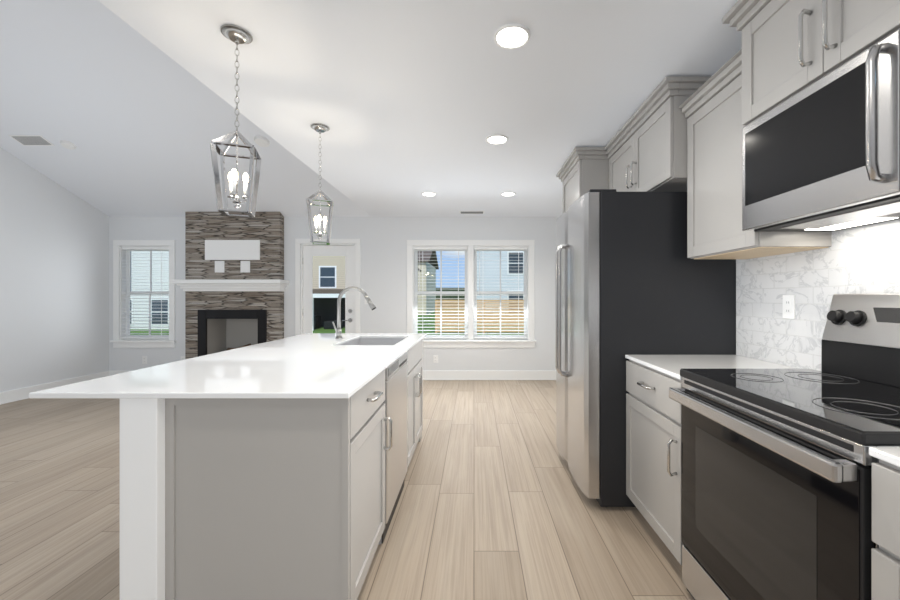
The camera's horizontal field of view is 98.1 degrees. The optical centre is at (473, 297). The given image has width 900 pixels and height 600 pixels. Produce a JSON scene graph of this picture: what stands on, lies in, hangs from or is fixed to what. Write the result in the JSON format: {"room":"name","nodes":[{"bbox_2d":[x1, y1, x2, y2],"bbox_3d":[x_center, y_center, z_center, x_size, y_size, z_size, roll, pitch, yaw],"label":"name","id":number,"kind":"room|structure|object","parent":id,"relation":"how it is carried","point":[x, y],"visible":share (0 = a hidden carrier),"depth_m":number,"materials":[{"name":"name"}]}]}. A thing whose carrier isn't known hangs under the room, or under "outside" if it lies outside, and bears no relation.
{"room":"kitchen","nodes":[
{"label":"kitchen","id":0,"kind":"room"},
{"bbox_2d":[0,147,108,391],"bbox_3d":[-5.595,-0.955,1.425,0.150,4.400,8.950,0,0,0],"label":"wall","id":1,"kind":"structure","parent":0,"point":[54,281],"depth_m":5.06,"materials":[{"name":"paint"}]},
{"bbox_2d":[0,371,108,404],"bbox_3d":[-5.508,1.175,1.492,0.024,0.140,8.784,0,0,0],"label":"baseboard","id":2,"kind":"structure","parent":1,"relation":"attached to","point":[13,395],"depth_m":4.92,"materials":[{"name":"white wood"}]},
{"bbox_2d":[109,217,557,370],"bbox_3d":[-1.995,-0.955,5.975,7.350,4.400,0.150,0,0,0],"label":"wall","id":3,"kind":"structure","parent":0,"point":[383,263],"depth_m":5.90,"materials":[{"name":"paint"}]},
{"bbox_2d":[110,240,176,347],"bbox_3d":[-4.980,-0.055,5.940,0.966,1.626,0.190,0,0,0],"label":"window","id":4,"kind":"structure","parent":3,"relation":"in","point":[123,337],"depth_m":5.91,"materials":[{"name":"white"}]},
{"bbox_2d":[142,356,146,363],"bbox_3d":[-4.980,0.945,5.896,0.070,0.114,0.007,0,0,0],"label":"electrical outlet","id":5,"kind":"object","parent":3,"relation":"attached to","point":[144,359],"visible":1,"depth_m":5.89,"materials":[{"name":"white plastic"}]},
{"bbox_2d":[295,239,359,335],"bbox_3d":[-2.208,0.177,5.958,0.979,2.129,0.163,0,0,0],"label":"patio door","id":6,"kind":"structure","parent":3,"relation":"in","point":[306,251],"depth_m":5.93,"materials":[{"name":"white wood"}]},
{"bbox_2d":[109,371,555,379],"bbox_3d":[-1.995,1.175,5.888,7.050,0.140,0.024,0,0,0],"label":"baseboard","id":7,"kind":"structure","parent":3,"relation":"attached to","point":[489,375],"depth_m":5.88,"materials":[{"name":"white wood"}]},
{"bbox_2d":[433,355,437,362],"bbox_3d":[-0.580,0.930,5.896,0.070,0.114,0.007,0,0,0],"label":"electrical outlet","id":8,"kind":"object","parent":3,"relation":"attached to","point":[435,358],"visible":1,"depth_m":5.89,"materials":[{"name":"white plastic"}]},
{"bbox_2d":[407,240,535,347],"bbox_3d":[-0.050,-0.055,5.940,1.966,1.626,0.190,0,0,0],"label":"window","id":9,"kind":"structure","parent":3,"relation":"in","point":[470,338],"depth_m":5.91,"materials":[{"name":"white wood"}]},
{"bbox_2d":[0,380,693,599],"bbox_3d":[-1.995,1.285,1.450,7.650,0.080,9.300,0,0,0],"label":"floor","id":10,"kind":"structure","parent":0,"point":[495,502],"depth_m":2.23,"materials":[{"name":"brown wood"}]},
{"bbox_2d":[171,212,289,358],"bbox_3d":[-3.571,-0.012,5.925,1.568,2.515,0.630,0,0,0],"label":"fireplace","id":11,"kind":"object","parent":10,"relation":"on","point":[233,284],"visible":0.77,"depth_m":5.77,"materials":[{"name":"stone"}]},
{"bbox_2d":[109,333,426,599],"bbox_3d":[-0.810,0.794,2.400,0.821,0.902,2.140,0,0,0],"label":"kitchen island","id":12,"kind":"object","parent":10,"relation":"on","point":[254,472],"depth_m":1.38,"materials":[{"name":"grey wood"}]},
{"bbox_2d":[29,333,424,397],"bbox_3d":[-0.966,0.333,2.420,1.084,0.020,2.200,0,0,0],"label":"island countertop","id":13,"kind":"structure","parent":12,"relation":"on","point":[308,362],"depth_m":1.70,"materials":[{"name":"white stone"}]},
{"bbox_2d":[332,286,375,338],"bbox_3d":[-0.936,0.117,3.061,0.330,0.411,0.088,0,0,0],"label":"faucet","id":14,"kind":"object","parent":13,"relation":"on","point":[338,330],"visible":1,"depth_m":3.06,"materials":[{"name":"silver metal"}]},
{"bbox_2d":[341,338,404,344],"bbox_3d":[-0.755,0.492,2.970,0.484,0.296,0.724,0,0,0],"label":"sink","id":15,"kind":"object","parent":13,"relation":"in","point":[376,341],"visible":0.02,"depth_m":3.31,"materials":[{"name":"silver metal"}]},
{"bbox_2d":[379,352,406,543],"bbox_3d":[-0.734,0.798,2.248,0.602,0.894,0.605,0,0,0],"label":"dishwasher","id":16,"kind":"object","parent":12,"relation":"in","point":[395,401],"visible":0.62,"depth_m":2.16,"materials":[{"name":"grey"}]},
{"bbox_2d":[560,152,607,213],"bbox_3d":[1.197,0.040,3.510,0.663,2.410,0.620,0,0,0],"label":"tall cabinet","id":17,"kind":"object","parent":10,"relation":"on","point":[589,170],"depth_m":3.20,"materials":[{"name":"grey wood"}]},
{"bbox_2d":[555,189,735,506],"bbox_3d":[1.057,0.305,2.701,0.938,1.880,0.868,0,0,0],"label":"refrigerator","id":18,"kind":"object","parent":10,"relation":"on","point":[631,278],"visible":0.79,"depth_m":2.27,"materials":[{"name":"grey metal"}]},
{"bbox_2d":[625,355,798,564],"bbox_3d":[1.179,0.788,1.960,0.680,0.914,0.604,0,0,0],"label":"base cabinet","id":19,"kind":"object","parent":10,"relation":"on","point":[653,451],"visible":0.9,"depth_m":1.92,"materials":[{"name":"grey wood"}]},
{"bbox_2d":[669,294,899,599],"bbox_3d":[1.167,0.616,1.263,0.701,1.258,0.782,0,0,0],"label":"range","id":20,"kind":"object","parent":10,"relation":"on","point":[776,484],"visible":0.96,"depth_m":1.21,"materials":[{"name":"silver metal"}]},
{"bbox_2d":[869,447,899,599],"bbox_3d":[1.179,0.788,0.259,0.680,0.914,1.218,0,0,0],"label":"base cabinet","id":21,"kind":"object","parent":10,"relation":"on","point":[885,570],"visible":1,"depth_m":0.83,"materials":[{"name":"grey wood"}]},
{"bbox_2d":[0,0,741,216],"bbox_3d":[-1.995,-2.141,1.500,7.050,1.832,8.800,0,0,0],"label":"ceiling","id":22,"kind":"structure","parent":0,"point":[408,103],"depth_m":2.84,"materials":[{"name":"paint"}]},
{"bbox_2d":[9,135,54,145],"bbox_3d":[-5.030,-1.787,4.438,0.360,0.063,0.150,0,0,0],"label":"ceiling vent","id":23,"kind":"object","parent":22,"relation":"in","point":[31,140],"visible":1,"depth_m":4.43,"materials":[{"name":"white metal"}]},
{"bbox_2d":[60,140,76,149],"bbox_3d":[-4.680,-1.756,4.497,0.140,0.073,0.134,0,0,0],"label":"smoke detector","id":24,"kind":"object","parent":22,"relation":"attached to","point":[68,144],"visible":0.96,"depth_m":4.48,"materials":[{"name":"white plastic"}]},
{"bbox_2d":[210,24,260,217],"bbox_3d":[-1.100,-0.805,1.810,0.178,0.836,0.178,0,0,-20],"label":"pendant light","id":25,"kind":"object","parent":22,"relation":"hanging from","point":[237,35],"visible":1,"depth_m":1.80,"materials":[{"name":"silver metal"}]},
{"bbox_2d":[253,135,269,146],"bbox_3d":[-2.420,-1.777,4.447,0.170,0.083,0.162,0,0,0],"label":"smoke detector","id":26,"kind":"object","parent":22,"relation":"attached to","point":[261,141],"visible":1,"depth_m":4.42,"materials":[{"name":"white plastic"}]},
{"bbox_2d":[306,123,332,244],"bbox_3d":[-1.105,-0.805,2.800,0.178,0.836,0.178,0,0,-20],"label":"pendant light","id":27,"kind":"object","parent":22,"relation":"hanging from","point":[320,128],"visible":1,"depth_m":2.77,"materials":[{"name":"silver metal"}]},
{"bbox_2d":[422,192,435,195],"bbox_3d":[-0.533,-1.221,4.600,0.172,0.016,0.172,0,0,0],"label":"recessed light","id":28,"kind":"object","parent":22,"relation":"in","point":[428,194],"visible":1,"depth_m":4.60,"materials":[{"name":"white"}]},
{"bbox_2d":[459,211,484,213],"bbox_3d":[-0.030,-1.218,5.580,0.360,0.010,0.160,0,0,0],"label":"ceiling vent","id":29,"kind":"object","parent":22,"relation":"in","point":[471,212],"visible":1,"depth_m":5.57,"materials":[{"name":"white metal"}]},
{"bbox_2d":[486,134,507,144],"bbox_3d":[0.178,-1.221,3.014,0.172,0.016,0.172,0,0,0],"label":"recessed light","id":30,"kind":"object","parent":22,"relation":"in","point":[496,139],"visible":1,"depth_m":3.01,"materials":[{"name":"white"}]},
{"bbox_2d":[501,192,515,195],"bbox_3d":[0.404,-1.221,4.600,0.172,0.016,0.172,0,0,0],"label":"recessed light","id":31,"kind":"object","parent":22,"relation":"in","point":[508,194],"visible":0.98,"depth_m":4.59,"materials":[{"name":"white"}]},
{"bbox_2d":[494,23,530,48],"bbox_3d":[0.178,-1.221,1.827,0.172,0.016,0.172,0,0,0],"label":"recessed light","id":32,"kind":"object","parent":22,"relation":"in","point":[512,36],"visible":1,"depth_m":1.82,"materials":[{"name":"white plastic"}]},
{"bbox_2d":[608,88,707,191],"bbox_3d":[1.317,-0.920,2.695,0.423,0.490,1.002,0,0,0],"label":"upper cabinet","id":33,"kind":"object","parent":0,"relation":"attached to","point":[678,134],"depth_m":2.39,"materials":[{"name":"grey wood"}]},
{"bbox_2d":[684,68,831,258],"bbox_3d":[1.362,-0.626,1.924,0.333,0.818,0.532,0,0,0],"label":"upper cabinet","id":34,"kind":"object","parent":0,"relation":"attached to","point":[712,143],"depth_m":1.91,"materials":[{"name":"grey wood"}]},
{"bbox_2d":[736,0,899,131],"bbox_3d":[1.329,-0.944,1.263,0.399,0.442,0.778,0,0,0],"label":"upper cabinet","id":35,"kind":"object","parent":0,"relation":"attached to","point":[788,46],"depth_m":1.38,"materials":[{"name":"grey wood"}]},
{"bbox_2d":[742,29,899,231],"bbox_3d":[1.300,-0.495,1.263,0.436,0.444,0.774,0,0,0],"label":"microwave","id":36,"kind":"object","parent":35,"relation":"attached to","point":[822,154],"visible":1,"depth_m":1.25,"materials":[{"name":"silver metal"}]},
{"bbox_3d":[1.605,-0.955,1.425,0.150,4.400,8.950,0,0,0],"label":"wall","id":37,"kind":"structure","parent":0,"visible":0},
{"bbox_2d":[736,219,899,370],"bbox_3d":[1.525,0.030,0.981,0.010,0.630,2.562,0,0,0],"label":"tile backsplash","id":38,"kind":"structure","parent":37,"relation":"attached to","point":[865,259],"depth_m":1.78,"materials":[{"name":"tile"}]},
{"bbox_2d":[783,295,794,318],"bbox_3d":[1.516,0.045,1.880,0.007,0.114,0.070,0,0,0],"label":"electrical outlet","id":39,"kind":"object","parent":38,"relation":"attached to","point":[788,306],"visible":1,"depth_m":1.87,"materials":[{"name":"white plastic"}]},
{"label":"outside","id":40,"kind":"structure","parent":0,"visible":0},
{"bbox_2d":[130,312,523,334],"bbox_3d":[-5.000,1.895,48.035,130.000,0.200,83.930,0,0,0],"label":"ground","id":41,"kind":"structure","parent":40,"point":[431,323],"depth_m":21.88,"materials":[{"name":"green plant"}]},
{"bbox_2d":[130,251,168,328],"bbox_3d":[-23.150,-2.581,27.000,14.400,8.748,10.700,0,0,0],"label":"house","id":42,"kind":"structure","parent":41,"relation":"on","point":[155,287],"depth_m":22.00,"materials":[{"name":"white"}]},
{"bbox_2d":[313,256,420,330],"bbox_3d":[-10.250,-1.691,27.675,11.200,6.968,13.350,0,0,0],"label":"house","id":43,"kind":"structure","parent":41,"relation":"on","point":[324,320],"depth_m":23.97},
{"bbox_2d":[418,251,438,313],"bbox_3d":[-7.200,-2.181,45.000,5.300,7.948,10.700,0,0,0],"label":"house","id":44,"kind":"structure","parent":41,"relation":"on","point":[430,269],"depth_m":41.10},
{"bbox_2d":[436,288,464,303],"bbox_3d":[0.000,0.019,71.000,120.000,3.548,2.000,0,0,0],"label":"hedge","id":45,"kind":"object","parent":41,"relation":"on","point":[453,289],"depth_m":70.00,"materials":[{"name":"green plant"}]},
{"bbox_2d":[435,300,523,332],"bbox_3d":[6.035,0.954,19.560,15.970,1.678,0.140,0,0,0],"label":"fence","id":46,"kind":"object","parent":41,"relation":"on","point":[504,307],"depth_m":19.50,"materials":[{"name":"brown wood"}]},
{"bbox_2d":[477,251,523,303],"bbox_3d":[5.750,-2.481,32.000,13.200,8.548,10.700,0,0,0],"label":"house","id":47,"kind":"structure","parent":41,"relation":"on","point":[484,272],"depth_m":27.00,"materials":[{"name":"white"}]}
]}

